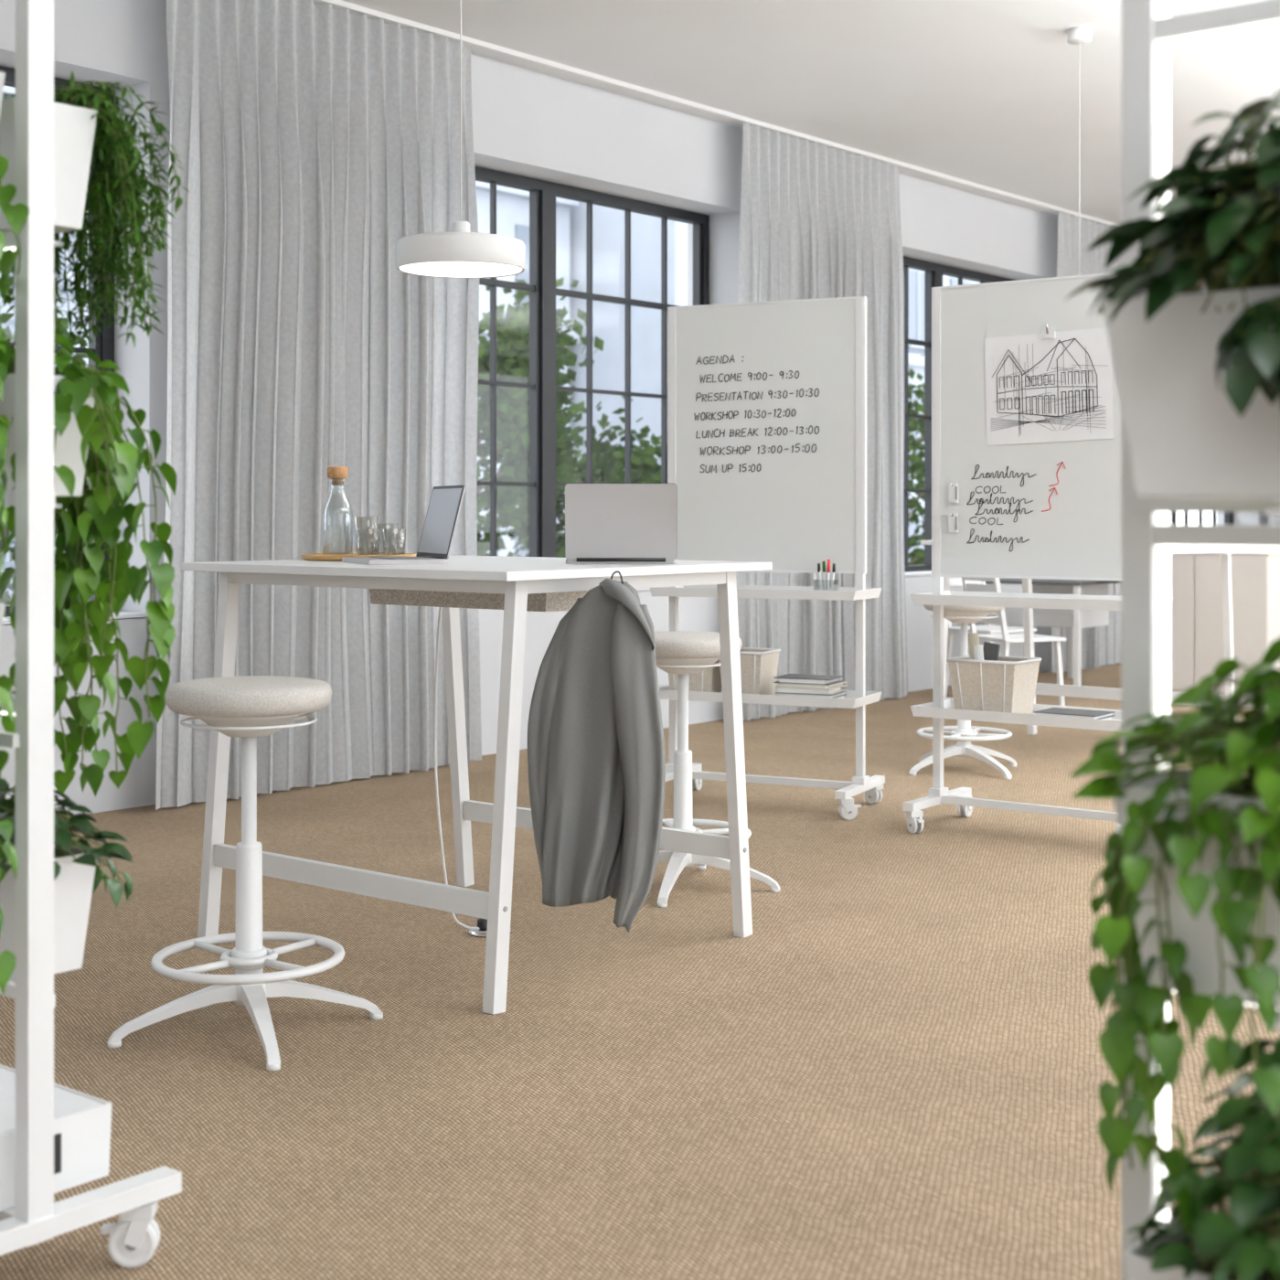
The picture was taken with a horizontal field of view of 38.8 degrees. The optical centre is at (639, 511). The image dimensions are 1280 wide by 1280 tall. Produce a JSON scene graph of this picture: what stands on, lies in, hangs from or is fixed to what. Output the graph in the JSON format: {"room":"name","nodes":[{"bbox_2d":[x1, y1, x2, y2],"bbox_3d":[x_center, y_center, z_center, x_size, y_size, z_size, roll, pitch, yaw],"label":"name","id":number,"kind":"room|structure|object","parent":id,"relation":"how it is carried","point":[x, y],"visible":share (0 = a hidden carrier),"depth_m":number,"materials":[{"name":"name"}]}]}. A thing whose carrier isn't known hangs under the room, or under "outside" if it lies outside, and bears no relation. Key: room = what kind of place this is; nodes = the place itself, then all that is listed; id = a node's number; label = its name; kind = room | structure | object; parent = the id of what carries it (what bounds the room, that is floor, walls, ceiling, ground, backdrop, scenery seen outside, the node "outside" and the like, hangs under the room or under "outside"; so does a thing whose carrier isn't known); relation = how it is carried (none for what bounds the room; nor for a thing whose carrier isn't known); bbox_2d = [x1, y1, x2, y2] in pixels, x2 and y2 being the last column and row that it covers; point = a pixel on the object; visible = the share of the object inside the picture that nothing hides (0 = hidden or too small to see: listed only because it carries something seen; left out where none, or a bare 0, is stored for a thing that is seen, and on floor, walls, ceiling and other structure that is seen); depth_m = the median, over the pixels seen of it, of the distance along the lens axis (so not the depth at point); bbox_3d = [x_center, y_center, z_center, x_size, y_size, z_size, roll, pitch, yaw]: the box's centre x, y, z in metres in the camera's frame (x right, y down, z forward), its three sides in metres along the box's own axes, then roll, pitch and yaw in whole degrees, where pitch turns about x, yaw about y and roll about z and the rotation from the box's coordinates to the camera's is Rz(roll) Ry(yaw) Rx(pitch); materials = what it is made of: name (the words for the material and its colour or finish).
{"room":"open-plan office","nodes":[
{"label":"open-plan office","id":0,"kind":"room"},
{"bbox_2d":[0,602,5,640],"bbox_3d":[-1.121,0.230,2.760,0.339,0.190,0.140,0,0,39],"label":"planter","id":1,"kind":"object","parent":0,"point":[2,604],"depth_m":2.70,"materials":[{"name":"plastic"}]},
{"bbox_2d":[0,71,5,111],"bbox_3d":[-1.121,-0.560,2.760,0.339,0.190,0.140,0,0,39],"label":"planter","id":2,"kind":"object","parent":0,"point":[2,74],"depth_m":2.70,"materials":[{"name":"metal"}]},
{"bbox_2d":[0,373,95,496],"bbox_3d":[-1.046,-0.120,2.970,0.339,0.190,0.140,0,0,39],"label":"planter","id":3,"kind":"object","parent":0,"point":[67,453],"depth_m":2.88,"materials":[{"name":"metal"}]},
{"bbox_2d":[0,844,95,981],"bbox_3d":[-1.046,0.640,2.970,0.339,0.190,0.140,0,0,39],"label":"planter","id":4,"kind":"object","parent":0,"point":[73,885],"depth_m":2.89,"materials":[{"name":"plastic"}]},
{"bbox_2d":[0,96,96,234],"bbox_3d":[-1.046,-0.550,2.970,0.339,0.190,0.140,0,0,39],"label":"planter","id":5,"kind":"object","parent":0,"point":[75,121],"depth_m":2.89,"materials":[{"name":"metal"}]},
{"bbox_2d":[0,0,1268,817],"bbox_3d":[0.394,-0.520,10.633,0.400,3.420,23.000,0,0,39],"label":"wall","id":6,"kind":"structure","parent":0,"point":[528,122],"depth_m":9.20,"materials":[{"name":"paint"}]},
{"bbox_2d":[0,65,114,617],"bbox_3d":[-3.101,-0.661,6.444,0.090,2.173,2.842,0,0,39],"label":"window","id":7,"kind":"structure","parent":6,"relation":"in","point":[104,348],"depth_m":7.48,"materials":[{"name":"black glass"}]},
{"bbox_2d":[2,611,148,624],"bbox_3d":[-2.969,0.417,6.336,0.220,0.015,2.840,0,0,39],"label":"trim","id":8,"kind":"structure","parent":6,"relation":"attached to","point":[122,614],"depth_m":7.30,"materials":[{"name":"paint"}]},
{"bbox_2d":[474,166,709,557],"bbox_3d":[-0.515,-0.661,9.625,0.090,2.173,2.842,0,0,39],"label":"window","id":9,"kind":"structure","parent":6,"relation":"in","point":[542,289],"depth_m":9.61,"materials":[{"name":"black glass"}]},
{"bbox_2d":[587,584,716,591],"bbox_3d":[-0.383,0.417,9.518,0.220,0.015,2.840,0,0,39],"label":"trim","id":10,"kind":"structure","parent":6,"relation":"attached to","point":[636,589],"depth_m":9.84,"materials":[{"name":"paint"}]},
{"bbox_2d":[313,0,1118,227],"bbox_3d":[0.681,-2.218,10.399,0.050,0.024,22.900,0,0,39],"label":"rail","id":11,"kind":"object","parent":6,"relation":"attached to","point":[353,8],"depth_m":9.70,"materials":[{"name":"white metal"}]},
{"bbox_2d":[155,0,481,810],"bbox_3d":[-1.345,-0.512,7.908,0.176,3.380,1.853,0,0,39],"label":"curtain","id":12,"kind":"object","parent":11,"relation":"hanging from","point":[310,139],"visible":0.84,"depth_m":7.82,"materials":[{"name":"grey fabric"}]},
{"bbox_2d":[736,123,907,720],"bbox_3d":[1.122,-0.512,10.952,0.170,3.380,1.828,0,0,39],"label":"curtain","id":13,"kind":"object","parent":11,"relation":"hanging from","point":[817,221],"visible":0.59,"depth_m":11.03,"materials":[{"name":"grey fabric"}]},
{"bbox_2d":[904,570,931,576],"bbox_3d":[2.203,0.417,12.700,0.220,0.015,2.840,0,0,39],"label":"windowsill","id":14,"kind":"structure","parent":6,"relation":"attached to","point":[929,572],"depth_m":12.18,"materials":[{"name":"paint"}]},
{"bbox_2d":[903,256,1016,572],"bbox_3d":[2.071,-0.661,12.807,0.090,2.173,2.842,0,0,39],"label":"window","id":15,"kind":"structure","parent":6,"relation":"in","point":[933,272],"depth_m":12.73,"materials":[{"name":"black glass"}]},
{"bbox_2d":[1051,212,1121,672],"bbox_3d":[3.641,-0.512,14.046,0.167,3.380,1.926,0,0,39],"label":"curtain","id":16,"kind":"object","parent":6,"relation":"hanging from","point":[1101,645],"visible":0.09,"depth_m":13.70,"materials":[{"name":"grey fabric"}]},
{"bbox_2d":[1170,512,1234,524],"bbox_3d":[4.657,-0.661,15.989,0.090,2.173,2.842,0,0,39],"label":"window","id":17,"kind":"structure","parent":6,"relation":"in","point":[1229,517],"depth_m":16.54,"materials":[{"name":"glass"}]},
{"bbox_2d":[1268,516,1279,524],"bbox_3d":[6.288,-0.512,17.326,0.174,3.380,1.678,0,0,41],"label":"curtain","id":18,"kind":"object","parent":6,"relation":"hanging from","point":[1272,520],"visible":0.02,"depth_m":16.73,"materials":[{"name":"grey fabric"}]},
{"bbox_2d":[0,662,1279,1279],"bbox_3d":[4.740,1.240,7.101,12.000,0.100,23.400,0,0,39],"label":"floor","id":19,"kind":"structure","parent":0,"point":[899,1072],"depth_m":4.04,"materials":[{"name":"carpet"}]},
{"bbox_2d":[0,0,181,1268],"bbox_3d":[-1.240,0.170,2.992,0.911,2.040,0.500,0,0,39],"label":"plant stand","id":20,"kind":"object","parent":19,"relation":"on","point":[133,1240],"visible":0.99,"depth_m":2.71,"materials":[{"name":"white metal"}]},
{"bbox_2d":[0,322,15,575],"bbox_3d":[-1.083,-0.007,2.721,0.275,0.707,0.469,0,0,-30],"label":"pothos","id":21,"kind":"object","parent":20,"relation":"on","point":[4,441],"visible":0.84,"depth_m":2.64,"materials":[{"name":"plant"}]},
{"bbox_2d":[0,602,18,995],"bbox_3d":[-1.067,0.363,2.715,0.227,0.696,0.503,0,0,-43],"label":"pothos","id":22,"kind":"object","parent":20,"relation":"on","point":[7,958],"visible":1,"depth_m":2.61,"materials":[{"name":"plant"}]},
{"bbox_2d":[0,71,29,436],"bbox_3d":[-1.092,-0.422,2.716,0.308,0.678,0.464,0,0,-39],"label":"pothos","id":23,"kind":"object","parent":20,"relation":"on","point":[16,215],"visible":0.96,"depth_m":2.68,"materials":[{"name":"plant"}]},
{"bbox_2d":[0,1064,112,1210],"bbox_3d":[-1.189,0.996,2.975,0.662,0.115,0.302,0,0,39],"label":"crate","id":24,"kind":"object","parent":20,"relation":"on","point":[82,1122],"visible":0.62,"depth_m":2.84,"materials":[{"name":"plastic"}]},
{"bbox_2d":[0,778,133,981],"bbox_3d":[-1.015,0.580,2.959,0.472,0.310,0.304,0,0,39],"label":"potted plant","id":25,"kind":"object","parent":20,"relation":"on","point":[77,875],"visible":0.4,"depth_m":2.90,"materials":[{"name":"ceramic"}]},
{"bbox_2d":[0,334,176,797],"bbox_3d":[-0.971,0.102,2.981,0.511,0.784,0.370,0,0,39],"label":"pothos","id":26,"kind":"object","parent":20,"relation":"on","point":[85,421],"visible":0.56,"depth_m":3.00,"materials":[{"name":"plant"}]},
{"bbox_2d":[0,69,189,354],"bbox_3d":[-0.982,-0.489,3.027,0.500,0.448,0.310,0,0,39],"label":"fern","id":27,"kind":"object","parent":20,"relation":"on","point":[84,117],"visible":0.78,"depth_m":2.97,"materials":[{"name":"green plant"}]},
{"bbox_2d":[107,675,383,1070],"bbox_3d":[-0.894,0.788,4.157,0.457,0.803,0.457,0,0,23],"label":"stool","id":28,"kind":"object","parent":19,"relation":"on","point":[247,708],"visible":1,"depth_m":4.10,"materials":[{"name":"white metal"}]},
{"bbox_2d":[433,607,447,885],"label":"cable","id":29,"kind":"object","parent":19,"relation":"on","point":[441,608],"depth_m":5.25,"materials":[{"name":"white plastic"}]},
{"bbox_2d":[450,912,487,938],"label":"socket","id":30,"kind":"object","parent":19,"relation":"on","point":[479,929],"depth_m":5.13,"materials":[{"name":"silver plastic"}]},
{"bbox_2d":[180,554,771,1014],"bbox_3d":[-0.452,0.666,5.057,1.240,1.052,1.080,0,0,39],"label":"table","id":31,"kind":"object","parent":19,"relation":"on","point":[516,586],"visible":0.98,"depth_m":4.85,"materials":[{"name":"white laminate"}]},
{"bbox_2d":[300,552,415,561],"bbox_3d":[-0.822,0.131,5.307,0.336,0.018,0.336,0,0,39],"label":"serving tray","id":32,"kind":"object","parent":31,"relation":"on","point":[318,557],"visible":0.56,"depth_m":5.20,"materials":[{"name":"brown wood"}]},
{"bbox_2d":[322,466,352,554],"bbox_3d":[-0.882,0.001,5.302,0.088,0.266,0.088,0,0,39],"label":"glass carafe","id":33,"kind":"object","parent":32,"relation":"on","point":[337,474],"visible":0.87,"depth_m":5.28,"materials":[{"name":"clear glass"}]},
{"bbox_2d":[353,516,377,554],"bbox_3d":[-0.810,0.073,5.367,0.070,0.120,0.070,0,0,39],"label":"drinking glass","id":34,"kind":"object","parent":32,"relation":"on","point":[377,517],"visible":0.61,"depth_m":5.36,"materials":[{"name":"clear glass"}]},
{"bbox_2d":[355,528,380,554],"bbox_3d":[-0.787,0.091,5.252,0.070,0.085,0.070,0,0,39],"label":"drinking glass","id":35,"kind":"object","parent":32,"relation":"on","point":[356,528],"visible":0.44,"depth_m":5.25,"materials":[{"name":"clear glass"}]},
{"bbox_2d":[373,522,397,554],"bbox_3d":[-0.744,0.084,5.322,0.070,0.100,0.070,0,0,39],"label":"drinking glass","id":36,"kind":"object","parent":32,"relation":"on","point":[374,523],"visible":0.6,"depth_m":5.32,"materials":[{"name":"clear glass"}]},
{"bbox_2d":[381,528,405,554],"bbox_3d":[-0.712,0.091,5.257,0.070,0.085,0.070,0,0,39],"label":"drinking glass","id":37,"kind":"object","parent":32,"relation":"on","point":[381,528],"visible":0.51,"depth_m":5.25,"materials":[{"name":"clear glass"}]},
{"bbox_2d":[341,485,465,564],"bbox_3d":[-0.655,0.033,5.009,0.273,0.213,0.302,0,0,-22],"label":"laptop","id":38,"kind":"object","parent":31,"relation":"on","point":[445,502],"visible":1,"depth_m":5.00,"materials":[{"name":"metal"}]},
{"bbox_2d":[527,570,665,932],"bbox_3d":[-0.109,0.581,4.464,0.340,0.872,0.219,0,0,0],"label":"jacket","id":39,"kind":"object","parent":31,"relation":"hanging from","point":[596,752],"visible":1,"depth_m":4.43,"materials":[{"name":"fabric"}]},
{"bbox_2d":[565,483,677,564],"bbox_3d":[-0.049,0.031,4.982,0.302,0.216,0.242,0,0,1],"label":"laptop","id":40,"kind":"object","parent":31,"relation":"on","point":[605,523],"visible":1,"depth_m":4.88,"materials":[{"name":"metal"}]},
{"bbox_2d":[654,631,780,907],"bbox_3d":[0.136,0.788,5.765,0.457,0.803,0.457,0,0,-32],"label":"stool","id":41,"kind":"object","parent":19,"relation":"on","point":[682,654],"visible":0.49,"depth_m":5.72,"materials":[{"name":"white metal"}]},
{"bbox_2d":[650,296,885,820],"bbox_3d":[0.526,0.167,7.399,0.919,2.046,0.529,0,0,26],"label":"whiteboard","id":42,"kind":"object","parent":19,"relation":"on","point":[767,400],"visible":0.9,"depth_m":7.36,"materials":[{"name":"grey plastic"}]},
{"bbox_2d":[668,661,722,693],"bbox_3d":[0.230,0.656,7.487,0.212,0.206,0.182,0,0,26],"label":"storage basket","id":43,"kind":"object","parent":42,"relation":"in","point":[709,679],"visible":0.16,"depth_m":7.41,"materials":[{"name":"beige fabric"}]},
{"bbox_2d":[718,647,780,694],"bbox_3d":[0.445,0.661,7.427,0.202,0.196,0.212,0,0,26],"label":"storage basket","id":44,"kind":"object","parent":42,"relation":"in","point":[759,666],"visible":0.46,"depth_m":7.34,"materials":[{"name":"beige fabric"}]},
{"bbox_2d":[773,673,847,698],"bbox_3d":[0.683,0.710,7.288,0.259,0.098,0.194,0,0,26],"label":"book stack","id":45,"kind":"object","parent":42,"relation":"in","point":[799,685],"visible":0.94,"depth_m":7.22,"materials":[{"name":"paper"}]},
{"bbox_2d":[817,559,835,590],"bbox_3d":[0.738,0.263,7.205,0.085,0.151,0.070,0,0,26],"label":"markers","id":46,"kind":"object","parent":42,"relation":"in","point":[826,564],"visible":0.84,"depth_m":7.21,"materials":[{"name":"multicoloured plastic"}]},
{"bbox_2d":[909,604,1017,779],"bbox_3d":[1.490,0.788,8.350,0.457,0.803,0.457,0,0,15],"label":"stool","id":47,"kind":"object","parent":19,"relation":"on","point":[964,733],"visible":0.73,"depth_m":8.28,"materials":[{"name":"white metal"}]},
{"bbox_2d":[945,577,1036,697],"bbox_3d":[2.203,0.773,11.556,0.420,0.836,0.469,0,0,-35],"label":"slatted chair","id":48,"kind":"object","parent":19,"relation":"on","point":[987,629],"visible":0.28,"depth_m":11.56,"materials":[{"name":"white wood"}]},
{"bbox_2d":[961,576,1066,705],"bbox_3d":[2.202,0.773,10.741,0.469,0.836,0.420,0,0,-20],"label":"slatted chair","id":49,"kind":"object","parent":19,"relation":"on","point":[1005,637],"visible":0.35,"depth_m":10.63,"materials":[{"name":"white wood"}]},
{"bbox_2d":[903,272,1173,833],"bbox_3d":[1.483,0.167,6.670,0.919,2.046,0.529,0,0,37],"label":"whiteboard","id":50,"kind":"object","parent":19,"relation":"on","point":[1027,411],"visible":0.85,"depth_m":6.70,"materials":[{"name":"grey plastic"}]},
{"bbox_2d":[946,655,1041,714],"bbox_3d":[1.316,0.651,6.755,0.282,0.216,0.232,0,0,37],"label":"storage basket","id":51,"kind":"object","parent":50,"relation":"in","point":[1008,685],"visible":0.79,"depth_m":6.68,"materials":[{"name":"beige"}]},
{"bbox_2d":[967,632,1000,661],"bbox_3d":[1.270,0.602,6.795,0.118,0.294,0.104,0,0,37],"label":"rolls","id":52,"kind":"object","parent":51,"relation":"in","point":[990,651],"visible":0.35,"depth_m":6.81,"materials":[{"name":"grey paper"}]},
{"bbox_2d":[1033,707,1115,720],"bbox_3d":[1.560,0.740,6.561,0.253,0.038,0.194,0,0,37],"label":"book stack","id":53,"kind":"object","parent":50,"relation":"in","point":[1052,711],"visible":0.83,"depth_m":6.52,"materials":[{"name":"paper"}]},
{"bbox_2d":[985,577,1121,685],"bbox_3d":[2.953,0.819,12.354,0.700,0.742,1.300,0,0,39],"label":"desk","id":54,"kind":"object","parent":19,"relation":"on","point":[1074,620],"visible":0.34,"depth_m":12.27,"materials":[{"name":"white laminate"}]},
{"bbox_2d":[920,540,1235,734],"bbox_3d":[2.211,0.666,9.015,1.240,1.052,1.080,0,0,39],"label":"table","id":55,"kind":"object","parent":19,"relation":"on","point":[1041,688],"visible":0.09,"depth_m":9.05,"materials":[{"name":"white laminate"}]},
{"bbox_2d":[1121,0,1279,1279],"bbox_3d":[0.876,0.170,1.743,0.952,2.040,0.560,0,0,39],"label":"plant stand","id":56,"kind":"object","parent":19,"relation":"on","point":[1148,28],"visible":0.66,"depth_m":1.98,"materials":[{"name":"white metal"}]},
{"bbox_2d":[1064,89,1279,498],"bbox_3d":[0.695,-0.228,1.754,0.559,0.440,0.379,0,0,39],"label":"potted plant","id":57,"kind":"object","parent":56,"relation":"on","point":[1197,373],"visible":1,"depth_m":1.78,"materials":[{"name":"ceramic"}]},
{"bbox_2d":[1101,286,1279,498],"bbox_3d":[0.677,-0.115,1.769,0.419,0.200,0.150,0,0,39],"label":"planter","id":58,"kind":"object","parent":57,"relation":"on","point":[1186,438],"depth_m":1.79,"materials":[{"name":"metal"}]},
{"bbox_2d":[1067,637,1279,1238],"bbox_3d":[0.679,0.420,1.761,0.576,0.602,0.373,0,0,39],"label":"pothos","id":59,"kind":"object","parent":56,"relation":"on","point":[1192,861],"visible":1,"depth_m":1.77,"materials":[{"name":"plant"}]},
{"bbox_2d":[1112,768,1279,1007],"bbox_3d":[0.685,0.375,1.763,0.419,0.200,0.150,0,0,39],"label":"planter","id":60,"kind":"object","parent":56,"relation":"on","point":[1200,935],"depth_m":1.79,"materials":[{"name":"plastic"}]},
{"bbox_2d":[1124,1216,1275,1279],"bbox_3d":[0.697,0.845,1.753,0.419,0.200,0.150,0,0,39],"label":"planter","id":61,"kind":"object","parent":56,"relation":"on","point":[1138,1265],"depth_m":1.82,"materials":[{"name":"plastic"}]},
{"bbox_2d":[1124,1036,1279,1279],"bbox_3d":[0.689,0.741,1.741,0.521,0.521,0.404,0,0,39],"label":"potted plant","id":62,"kind":"object","parent":56,"relation":"on","point":[1243,1244],"visible":0.92,"depth_m":1.75,"materials":[{"name":"plant"}]},
{"bbox_2d":[1170,551,1279,707],"bbox_3d":[3.579,0.705,11.459,0.960,0.970,0.440,0,0,39],"label":"sideboard","id":63,"kind":"object","parent":19,"relation":"on","point":[1196,606],"visible":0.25,"depth_m":11.21,"materials":[{"name":"beige wood"}]},
{"bbox_2d":[313,0,1279,269],"bbox_3d":[4.740,-2.290,7.101,12.000,0.120,23.400,0,0,39],"label":"ceiling","id":64,"kind":"structure","parent":0,"point":[984,92],"depth_m":9.09,"materials":[{"name":"paint"}]},
{"bbox_2d":[395,0,525,277],"bbox_3d":[-0.500,-1.452,5.071,0.360,1.555,0.360,0,0,39],"label":"pendant lamp","id":65,"kind":"object","parent":64,"relation":"hanging from","point":[460,252],"visible":1,"depth_m":4.96,"materials":[{"name":"white metal"}]},
{"bbox_2d":[1066,26,1091,275],"bbox_3d":[2.032,-1.455,8.399,0.360,1.550,0.360,0,0,39],"label":"pendant lamp","id":66,"kind":"object","parent":64,"relation":"hanging from","point":[1079,36],"visible":0.13,"depth_m":8.38,"materials":[{"name":"white metal"}]},
{"label":"outside","id":67,"kind":"structure","parent":0,"visible":0},
{"bbox_3d":[-15.713,7.290,28.233,46.000,0.200,70.000,0,0,39],"label":"ground","id":68,"kind":"structure","parent":67,"visible":0},
{"bbox_2d":[0,312,88,605],"bbox_3d":[-4.618,2.868,12.880,3.408,8.654,2.667,0,0,27],"label":"tree","id":69,"kind":"object","parent":68,"relation":"on","point":[6,599],"visible":0.02,"depth_m":12.58,"materials":[{"name":"green plant"}]},
{"bbox_2d":[0,85,578,597],"bbox_3d":[-10.725,-0.310,40.480,10.295,15.000,16.700,0,0,39],"label":"building","id":70,"kind":"structure","parent":68,"relation":"on","point":[512,204],"depth_m":42.18,"materials":[{"name":"stone"}]},
{"bbox_2d":[476,277,604,557],"bbox_3d":[-1.732,2.377,17.267,2.707,9.634,2.642,0,0,-7],"label":"tree","id":71,"kind":"object","parent":68,"relation":"on","point":[513,331],"visible":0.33,"depth_m":16.76,"materials":[{"name":"green plant"}]},
{"bbox_2d":[496,394,661,556],"bbox_3d":[-0.280,2.985,18.582,2.658,8.420,2.686,0,0,39],"label":"shrub","id":72,"kind":"object","parent":68,"relation":"on","point":[608,467],"visible":0.14,"depth_m":18.53,"materials":[{"name":"green plant"}]},
{"bbox_2d":[569,201,980,562],"bbox_3d":[5.478,-2.310,55.660,10.295,19.000,26.700,0,0,39],"label":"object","id":73,"kind":"structure","parent":68,"relation":"on","point":[608,223],"depth_m":43.36,"materials":[{"name":"stone"}]},
{"bbox_2d":[908,354,925,565],"bbox_3d":[3.625,2.535,23.985,3.701,9.320,3.162,0,0,39],"label":"tree","id":74,"kind":"object","parent":68,"relation":"on","point":[916,556],"visible":0.04,"depth_m":23.98,"materials":[{"name":"green plant"}]}
]}

